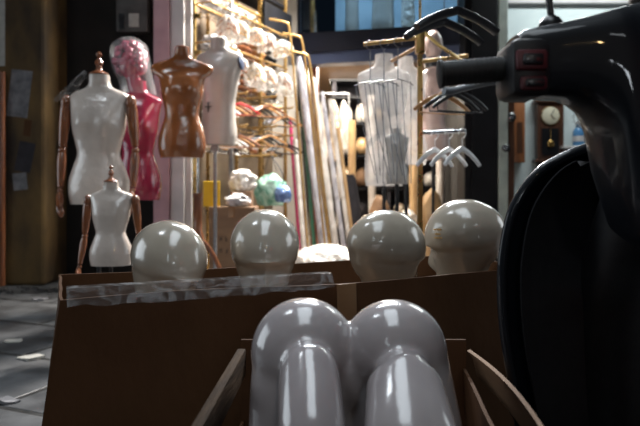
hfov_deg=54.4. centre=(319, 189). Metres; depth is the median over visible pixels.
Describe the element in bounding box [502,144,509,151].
door knob
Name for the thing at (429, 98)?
clothes hanger
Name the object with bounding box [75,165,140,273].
mannequin
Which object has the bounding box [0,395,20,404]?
paper scrap
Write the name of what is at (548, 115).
wall clock
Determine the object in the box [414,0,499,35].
clothes hanger
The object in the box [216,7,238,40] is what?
pack
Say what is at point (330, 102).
roll
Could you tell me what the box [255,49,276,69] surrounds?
bundle
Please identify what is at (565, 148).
wall shelf
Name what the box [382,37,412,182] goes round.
wire hanger
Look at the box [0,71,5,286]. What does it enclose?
drain pipe
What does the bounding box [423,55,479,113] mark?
clothes hanger
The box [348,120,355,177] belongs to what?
tube
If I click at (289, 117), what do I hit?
clothes hanger
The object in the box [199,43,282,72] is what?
wire shelf
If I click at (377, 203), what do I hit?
parcel
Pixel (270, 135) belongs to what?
clothes hanger
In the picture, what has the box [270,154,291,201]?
plastic bag
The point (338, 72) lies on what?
ceiling
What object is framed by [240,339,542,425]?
carton
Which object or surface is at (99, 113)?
mannequin
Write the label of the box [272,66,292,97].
pack
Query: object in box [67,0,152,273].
wall
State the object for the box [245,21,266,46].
pack
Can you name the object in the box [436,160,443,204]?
tube
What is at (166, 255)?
head
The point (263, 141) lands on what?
clothes hanger
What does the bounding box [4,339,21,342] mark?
paper scrap
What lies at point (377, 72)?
mannequin torso
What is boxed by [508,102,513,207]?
trim
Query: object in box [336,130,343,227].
tube
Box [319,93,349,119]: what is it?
rail
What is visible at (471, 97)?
clothes hanger
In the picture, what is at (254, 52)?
bundle
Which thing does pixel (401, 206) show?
parcel
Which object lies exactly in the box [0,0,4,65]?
wall sign
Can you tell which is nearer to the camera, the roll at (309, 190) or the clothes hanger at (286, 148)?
the clothes hanger at (286, 148)
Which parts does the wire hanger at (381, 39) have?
rod, rod, rod, rod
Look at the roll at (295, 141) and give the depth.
6.25 m
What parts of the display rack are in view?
rail, rail, rail, cross rail, rail, arm, cross rail, cross rail, arm, arm, arm, arm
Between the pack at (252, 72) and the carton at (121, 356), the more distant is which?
the pack at (252, 72)
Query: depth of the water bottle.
6.83 m
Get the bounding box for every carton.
[42,256,513,425]
[203,181,219,206]
[209,206,258,268]
[230,191,252,205]
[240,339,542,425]
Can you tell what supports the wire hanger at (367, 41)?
hanging from the stand
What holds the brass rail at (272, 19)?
on the floor
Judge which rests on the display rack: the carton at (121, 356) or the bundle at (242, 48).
the bundle at (242, 48)
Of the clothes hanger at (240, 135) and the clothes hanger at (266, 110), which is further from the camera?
the clothes hanger at (266, 110)
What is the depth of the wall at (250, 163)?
6.08 m
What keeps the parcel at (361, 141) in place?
on the shelving at (338, 85)
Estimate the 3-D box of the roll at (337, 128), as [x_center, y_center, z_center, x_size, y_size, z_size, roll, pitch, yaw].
[0.285,0.055,6.570,0.236,1.441,0.040,0,0,18]
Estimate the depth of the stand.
2.99 m
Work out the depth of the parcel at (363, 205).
8.68 m
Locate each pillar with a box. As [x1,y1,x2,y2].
[153,0,170,222]
[457,0,496,260]
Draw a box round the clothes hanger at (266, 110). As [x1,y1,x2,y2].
[242,96,274,117]
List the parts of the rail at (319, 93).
post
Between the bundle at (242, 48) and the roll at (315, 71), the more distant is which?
the roll at (315, 71)
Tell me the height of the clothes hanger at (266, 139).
0.194 m
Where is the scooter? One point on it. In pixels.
(568, 263)
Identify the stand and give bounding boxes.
[363,0,468,231]
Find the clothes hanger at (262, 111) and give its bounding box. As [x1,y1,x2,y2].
[236,98,269,118]
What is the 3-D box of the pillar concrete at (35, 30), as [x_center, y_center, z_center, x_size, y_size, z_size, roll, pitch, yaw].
[-2.750,-1.100,5.550,0.900,3.800,0.700,0,0,0]
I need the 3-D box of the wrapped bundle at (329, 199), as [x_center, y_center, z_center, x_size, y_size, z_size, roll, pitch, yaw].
[0.065,-0.196,6.388,0.311,1.940,0.073,0,0,13]
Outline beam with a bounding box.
[287,26,459,53]
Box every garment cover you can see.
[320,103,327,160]
[329,93,338,160]
[339,92,348,149]
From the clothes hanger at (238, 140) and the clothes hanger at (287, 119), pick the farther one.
the clothes hanger at (287, 119)
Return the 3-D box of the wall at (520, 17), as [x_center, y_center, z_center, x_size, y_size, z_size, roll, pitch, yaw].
[3.300,-1.000,7.050,2.900,3.600,0.100,0,0,0]
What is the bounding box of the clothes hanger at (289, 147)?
[266,134,297,154]
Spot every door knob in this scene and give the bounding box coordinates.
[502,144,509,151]
[508,112,515,121]
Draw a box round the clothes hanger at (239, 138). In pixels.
[219,137,253,147]
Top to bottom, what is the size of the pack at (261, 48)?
0.245 m
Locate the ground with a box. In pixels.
[0,280,57,425]
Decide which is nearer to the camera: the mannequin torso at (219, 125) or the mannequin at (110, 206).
the mannequin at (110, 206)
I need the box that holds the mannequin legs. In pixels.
[249,298,461,425]
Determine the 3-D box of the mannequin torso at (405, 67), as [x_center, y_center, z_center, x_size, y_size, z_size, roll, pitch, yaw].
[0.639,-0.103,4.627,0.296,1.766,0.294,0,0,43]
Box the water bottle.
[573,121,583,145]
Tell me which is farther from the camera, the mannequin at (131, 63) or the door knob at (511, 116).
the door knob at (511, 116)
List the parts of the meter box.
breaker panel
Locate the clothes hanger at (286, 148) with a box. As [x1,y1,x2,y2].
[262,135,293,154]
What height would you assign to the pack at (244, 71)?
0.247 m
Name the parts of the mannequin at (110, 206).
arm, arm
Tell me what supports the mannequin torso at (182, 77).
on the ground
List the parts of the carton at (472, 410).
panel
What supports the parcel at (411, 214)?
on the floor
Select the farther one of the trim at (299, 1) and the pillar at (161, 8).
the trim at (299, 1)
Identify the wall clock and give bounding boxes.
[532,100,563,165]
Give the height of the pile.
0.326 m
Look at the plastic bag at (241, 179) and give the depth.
5.03 m
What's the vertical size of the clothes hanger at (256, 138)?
0.194 m
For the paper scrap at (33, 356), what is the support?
on the ground
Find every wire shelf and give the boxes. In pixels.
[199,4,274,41]
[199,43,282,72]
[205,149,282,157]
[237,90,282,103]
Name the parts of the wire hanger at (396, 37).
rod, rod, rod, rod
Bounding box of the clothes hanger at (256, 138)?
[247,125,281,146]
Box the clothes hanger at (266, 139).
[241,126,275,147]
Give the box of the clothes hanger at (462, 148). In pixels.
[443,128,480,166]
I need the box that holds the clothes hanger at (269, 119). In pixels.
[262,107,291,127]
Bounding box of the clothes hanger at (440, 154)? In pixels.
[429,129,467,166]
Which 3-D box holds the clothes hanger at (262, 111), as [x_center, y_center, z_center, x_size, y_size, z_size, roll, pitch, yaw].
[-0.610,-0.758,5.691,0.389,0.194,0.016,0,0,-43]
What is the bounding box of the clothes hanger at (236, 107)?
[235,106,248,116]
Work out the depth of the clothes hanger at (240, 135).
5.19 m
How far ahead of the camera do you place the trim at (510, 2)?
6.93 m
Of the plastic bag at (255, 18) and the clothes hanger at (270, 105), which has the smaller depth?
the clothes hanger at (270, 105)
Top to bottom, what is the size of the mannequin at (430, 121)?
2.056 m
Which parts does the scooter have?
brake lever, mirror stem, panel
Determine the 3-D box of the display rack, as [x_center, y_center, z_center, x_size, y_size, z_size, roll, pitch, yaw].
[-0.627,-0.820,5.704,0.732,3.200,1.616,0,0,25]
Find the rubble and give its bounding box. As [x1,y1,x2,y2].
[0,285,57,292]
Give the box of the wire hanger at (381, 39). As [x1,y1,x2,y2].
[368,39,398,182]
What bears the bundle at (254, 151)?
on the display rack
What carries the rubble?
on the ground
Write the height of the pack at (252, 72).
0.322 m
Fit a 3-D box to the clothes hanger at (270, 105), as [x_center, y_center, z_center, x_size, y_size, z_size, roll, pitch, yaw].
[-0.447,-0.758,5.614,0.389,0.194,0.016,0,0,-42]
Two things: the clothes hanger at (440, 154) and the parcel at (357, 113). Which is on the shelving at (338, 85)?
the parcel at (357, 113)
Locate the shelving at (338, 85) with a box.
[330,79,444,221]
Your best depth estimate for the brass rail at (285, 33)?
5.83 m
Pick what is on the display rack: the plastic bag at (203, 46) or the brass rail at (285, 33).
the plastic bag at (203, 46)
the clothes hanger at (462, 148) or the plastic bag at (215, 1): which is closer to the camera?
the clothes hanger at (462, 148)
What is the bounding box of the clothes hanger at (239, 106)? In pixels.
[236,95,253,116]
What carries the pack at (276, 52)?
hanging from the display rack
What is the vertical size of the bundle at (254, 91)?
0.180 m
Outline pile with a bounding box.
[295,244,349,262]
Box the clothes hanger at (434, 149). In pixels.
[415,129,453,166]
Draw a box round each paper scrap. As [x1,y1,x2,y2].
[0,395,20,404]
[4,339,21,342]
[16,354,44,360]
[32,297,47,300]
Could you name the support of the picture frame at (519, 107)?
attached to the wall at (520, 17)
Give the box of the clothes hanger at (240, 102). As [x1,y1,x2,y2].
[235,92,259,115]
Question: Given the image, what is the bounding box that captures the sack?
[337,174,360,246]
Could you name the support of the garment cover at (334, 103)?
hanging from the rail at (319, 93)
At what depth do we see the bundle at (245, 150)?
5.77 m
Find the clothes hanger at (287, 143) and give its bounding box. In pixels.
[271,134,302,153]
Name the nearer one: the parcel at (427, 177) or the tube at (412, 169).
the tube at (412, 169)
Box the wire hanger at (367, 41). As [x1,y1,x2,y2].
[354,41,385,182]
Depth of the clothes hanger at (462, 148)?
2.90 m
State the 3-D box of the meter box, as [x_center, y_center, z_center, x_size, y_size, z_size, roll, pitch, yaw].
[-1.670,-0.943,5.574,0.279,1.678,0.141,0,0,0]
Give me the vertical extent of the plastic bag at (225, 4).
0.166 m
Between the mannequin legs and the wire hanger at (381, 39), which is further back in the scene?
the wire hanger at (381, 39)
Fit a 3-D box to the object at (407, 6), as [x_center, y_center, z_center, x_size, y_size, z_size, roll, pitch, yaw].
[1.018,-2.247,7.200,0.199,0.969,0.199,0,0,-45]
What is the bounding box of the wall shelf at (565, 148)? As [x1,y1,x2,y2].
[560,146,575,150]
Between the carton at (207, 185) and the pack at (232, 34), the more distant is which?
the pack at (232, 34)
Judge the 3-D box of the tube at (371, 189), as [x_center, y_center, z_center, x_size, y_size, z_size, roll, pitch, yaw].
[0.694,-0.244,8.300,0.100,2.045,0.100,0,0,0]
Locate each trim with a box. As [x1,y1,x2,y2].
[171,0,192,228]
[298,0,413,34]
[497,0,507,260]
[508,0,628,4]
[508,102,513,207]
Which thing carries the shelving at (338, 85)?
on the floor
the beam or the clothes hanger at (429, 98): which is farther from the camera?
the beam
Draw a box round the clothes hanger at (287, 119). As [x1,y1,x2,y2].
[267,107,296,127]
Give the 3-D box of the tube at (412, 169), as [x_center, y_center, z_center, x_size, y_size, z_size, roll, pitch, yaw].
[1.239,-0.071,8.200,0.120,1.700,0.120,0,0,0]
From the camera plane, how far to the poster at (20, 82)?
5.20 m
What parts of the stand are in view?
arm, arm, post, arm, arm, arm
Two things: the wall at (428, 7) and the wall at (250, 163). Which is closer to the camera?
the wall at (250, 163)
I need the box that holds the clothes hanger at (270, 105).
[253,95,286,117]
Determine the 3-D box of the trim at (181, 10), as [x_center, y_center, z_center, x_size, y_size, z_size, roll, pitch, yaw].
[-1.126,-1.100,5.100,0.162,3.800,0.160,0,0,0]
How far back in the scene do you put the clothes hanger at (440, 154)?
2.93 m
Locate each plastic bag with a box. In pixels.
[199,0,222,14]
[199,34,216,50]
[215,1,237,21]
[224,193,250,206]
[228,169,256,190]
[236,8,252,27]
[246,12,263,32]
[254,158,286,205]
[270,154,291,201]
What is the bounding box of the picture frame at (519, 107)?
[514,102,524,162]
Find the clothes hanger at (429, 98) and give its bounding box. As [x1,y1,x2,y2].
[413,56,469,114]
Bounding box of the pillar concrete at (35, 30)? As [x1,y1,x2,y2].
[0,0,66,284]
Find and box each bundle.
[221,146,248,152]
[234,148,257,153]
[235,39,251,60]
[237,73,251,94]
[243,44,265,64]
[243,77,265,95]
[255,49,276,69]
[257,81,277,100]
[296,56,327,243]
[312,77,338,244]
[321,91,345,246]
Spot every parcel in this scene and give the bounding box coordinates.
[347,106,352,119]
[355,102,363,121]
[356,137,366,153]
[356,167,367,185]
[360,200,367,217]
[369,195,389,213]
[392,203,403,211]
[402,208,416,222]
[423,171,435,185]
[423,188,441,255]
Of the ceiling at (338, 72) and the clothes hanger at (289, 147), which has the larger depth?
the ceiling at (338, 72)
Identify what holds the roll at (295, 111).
on the floor
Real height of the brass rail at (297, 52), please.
2.078 m
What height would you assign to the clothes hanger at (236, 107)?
0.194 m
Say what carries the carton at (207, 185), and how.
on the carton at (228, 217)
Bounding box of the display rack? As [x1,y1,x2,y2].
[192,0,293,268]
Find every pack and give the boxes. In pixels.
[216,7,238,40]
[227,12,249,44]
[237,49,248,73]
[244,56,266,88]
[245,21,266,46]
[257,60,276,91]
[258,26,274,52]
[272,33,293,58]
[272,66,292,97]
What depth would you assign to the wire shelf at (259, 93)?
6.03 m
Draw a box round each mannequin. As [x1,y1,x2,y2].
[56,52,138,272]
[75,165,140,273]
[111,40,162,233]
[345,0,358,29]
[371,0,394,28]
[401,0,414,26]
[416,30,449,214]
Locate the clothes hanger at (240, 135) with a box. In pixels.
[223,124,259,147]
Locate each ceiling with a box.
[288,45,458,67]
[309,63,425,95]
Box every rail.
[269,18,308,246]
[283,32,325,243]
[289,50,330,243]
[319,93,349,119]
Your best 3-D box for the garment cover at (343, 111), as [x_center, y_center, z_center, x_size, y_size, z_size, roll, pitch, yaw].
[0.310,-0.908,8.200,0.105,0.755,0.223,0,0,-26]
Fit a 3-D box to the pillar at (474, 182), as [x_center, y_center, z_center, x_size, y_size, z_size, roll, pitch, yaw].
[1.600,-1.000,6.338,0.330,3.600,0.365,0,0,0]
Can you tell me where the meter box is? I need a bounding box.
[116,0,150,80]
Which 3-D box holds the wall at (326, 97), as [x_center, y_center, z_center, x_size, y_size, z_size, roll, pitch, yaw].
[0.450,-0.400,10.650,3.300,2.400,0.100,0,0,0]
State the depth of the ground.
3.10 m
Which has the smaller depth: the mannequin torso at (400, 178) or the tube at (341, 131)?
the mannequin torso at (400, 178)
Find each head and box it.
[130,220,207,292]
[230,209,298,286]
[347,210,425,281]
[424,199,503,274]
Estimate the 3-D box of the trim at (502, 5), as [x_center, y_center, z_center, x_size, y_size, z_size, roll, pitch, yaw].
[1.822,-1.000,6.240,0.095,3.600,0.120,0,0,0]
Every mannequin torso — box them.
[151,45,221,267]
[196,36,244,267]
[358,53,408,209]
[385,128,407,210]
[394,56,426,214]
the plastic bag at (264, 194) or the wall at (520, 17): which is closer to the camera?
the plastic bag at (264, 194)
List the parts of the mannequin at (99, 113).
arm, arm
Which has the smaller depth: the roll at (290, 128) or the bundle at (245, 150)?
the bundle at (245, 150)
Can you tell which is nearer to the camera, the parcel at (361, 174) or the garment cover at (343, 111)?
the garment cover at (343, 111)
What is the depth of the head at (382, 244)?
1.67 m
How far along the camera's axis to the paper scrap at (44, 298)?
4.51 m
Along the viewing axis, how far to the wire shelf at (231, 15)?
5.68 m
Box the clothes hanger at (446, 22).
[403,0,483,45]
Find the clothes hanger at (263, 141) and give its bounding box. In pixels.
[236,126,269,147]
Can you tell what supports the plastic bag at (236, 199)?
on the carton at (228, 217)
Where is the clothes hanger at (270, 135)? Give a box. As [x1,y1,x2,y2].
[252,125,287,146]
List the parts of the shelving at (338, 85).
shelf, shelf, shelf, shelf, shelf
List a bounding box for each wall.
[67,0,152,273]
[197,0,272,239]
[273,0,297,229]
[309,96,331,235]
[335,0,456,30]
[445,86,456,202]
[508,5,625,194]
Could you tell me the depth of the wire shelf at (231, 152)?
5.67 m
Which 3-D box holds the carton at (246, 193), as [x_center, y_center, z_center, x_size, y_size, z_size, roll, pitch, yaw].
[-0.636,0.070,5.085,0.170,0.120,0.150,0,0,0]
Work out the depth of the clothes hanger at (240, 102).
5.20 m
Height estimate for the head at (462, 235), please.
0.357 m
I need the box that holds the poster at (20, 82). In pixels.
[6,69,32,117]
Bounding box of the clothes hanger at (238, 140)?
[219,139,248,148]
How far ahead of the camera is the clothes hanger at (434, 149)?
2.96 m
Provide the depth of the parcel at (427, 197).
6.92 m
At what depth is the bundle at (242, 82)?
5.82 m
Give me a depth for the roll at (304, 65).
6.83 m
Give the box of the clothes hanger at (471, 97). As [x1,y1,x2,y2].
[432,53,487,112]
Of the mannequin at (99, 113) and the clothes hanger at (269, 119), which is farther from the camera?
the clothes hanger at (269, 119)
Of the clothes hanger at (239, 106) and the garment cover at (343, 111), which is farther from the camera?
the garment cover at (343, 111)
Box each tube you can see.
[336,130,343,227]
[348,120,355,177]
[368,153,375,213]
[409,145,416,215]
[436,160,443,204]
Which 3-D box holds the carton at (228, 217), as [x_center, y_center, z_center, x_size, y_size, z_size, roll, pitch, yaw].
[-0.686,0.454,4.995,0.359,0.652,0.340,0,0,0]
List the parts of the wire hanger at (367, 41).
rod, rod, rod, rod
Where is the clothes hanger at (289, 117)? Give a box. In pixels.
[272,111,301,126]
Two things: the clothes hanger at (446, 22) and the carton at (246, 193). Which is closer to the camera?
the clothes hanger at (446, 22)
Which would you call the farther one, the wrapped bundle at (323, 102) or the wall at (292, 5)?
the wall at (292, 5)
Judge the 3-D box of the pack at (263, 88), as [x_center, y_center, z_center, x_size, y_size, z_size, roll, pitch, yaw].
[-0.491,-1.049,5.747,0.232,0.301,0.123,0,0,27]
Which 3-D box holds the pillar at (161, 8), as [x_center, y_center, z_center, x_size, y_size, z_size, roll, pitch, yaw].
[-1.275,-1.100,5.090,0.130,3.800,0.180,0,0,0]
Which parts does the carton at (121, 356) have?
panel, panel, panel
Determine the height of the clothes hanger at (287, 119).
0.194 m
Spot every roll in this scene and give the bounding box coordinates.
[288,118,300,249]
[292,139,305,248]
[295,111,309,246]
[300,104,315,244]
[307,69,331,243]
[328,99,349,239]
[336,127,352,228]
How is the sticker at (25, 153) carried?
attached to the pillar concrete at (35, 30)
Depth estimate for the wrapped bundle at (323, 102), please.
6.43 m
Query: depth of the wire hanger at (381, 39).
3.08 m
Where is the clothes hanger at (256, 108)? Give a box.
[247,96,281,117]
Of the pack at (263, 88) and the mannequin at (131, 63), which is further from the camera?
the pack at (263, 88)
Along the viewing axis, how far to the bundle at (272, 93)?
6.24 m
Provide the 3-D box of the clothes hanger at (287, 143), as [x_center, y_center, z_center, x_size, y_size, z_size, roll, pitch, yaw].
[-0.319,-0.448,6.084,0.389,0.194,0.017,0,0,-41]
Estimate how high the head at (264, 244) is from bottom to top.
0.348 m
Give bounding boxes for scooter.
[436,0,639,425]
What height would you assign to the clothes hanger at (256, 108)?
0.194 m
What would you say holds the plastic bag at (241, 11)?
on the display rack
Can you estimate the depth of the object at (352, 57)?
6.69 m
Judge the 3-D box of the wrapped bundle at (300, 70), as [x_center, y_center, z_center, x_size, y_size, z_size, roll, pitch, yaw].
[-0.067,-0.295,6.328,0.352,2.136,0.098,0,0,13]
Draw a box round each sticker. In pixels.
[12,172,27,190]
[14,141,35,172]
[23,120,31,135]
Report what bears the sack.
on the floor
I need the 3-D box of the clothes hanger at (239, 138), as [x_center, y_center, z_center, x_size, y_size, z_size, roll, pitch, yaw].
[-0.715,-0.448,5.188,0.389,0.194,0.016,0,0,-36]
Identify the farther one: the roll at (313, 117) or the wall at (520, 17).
the wall at (520, 17)

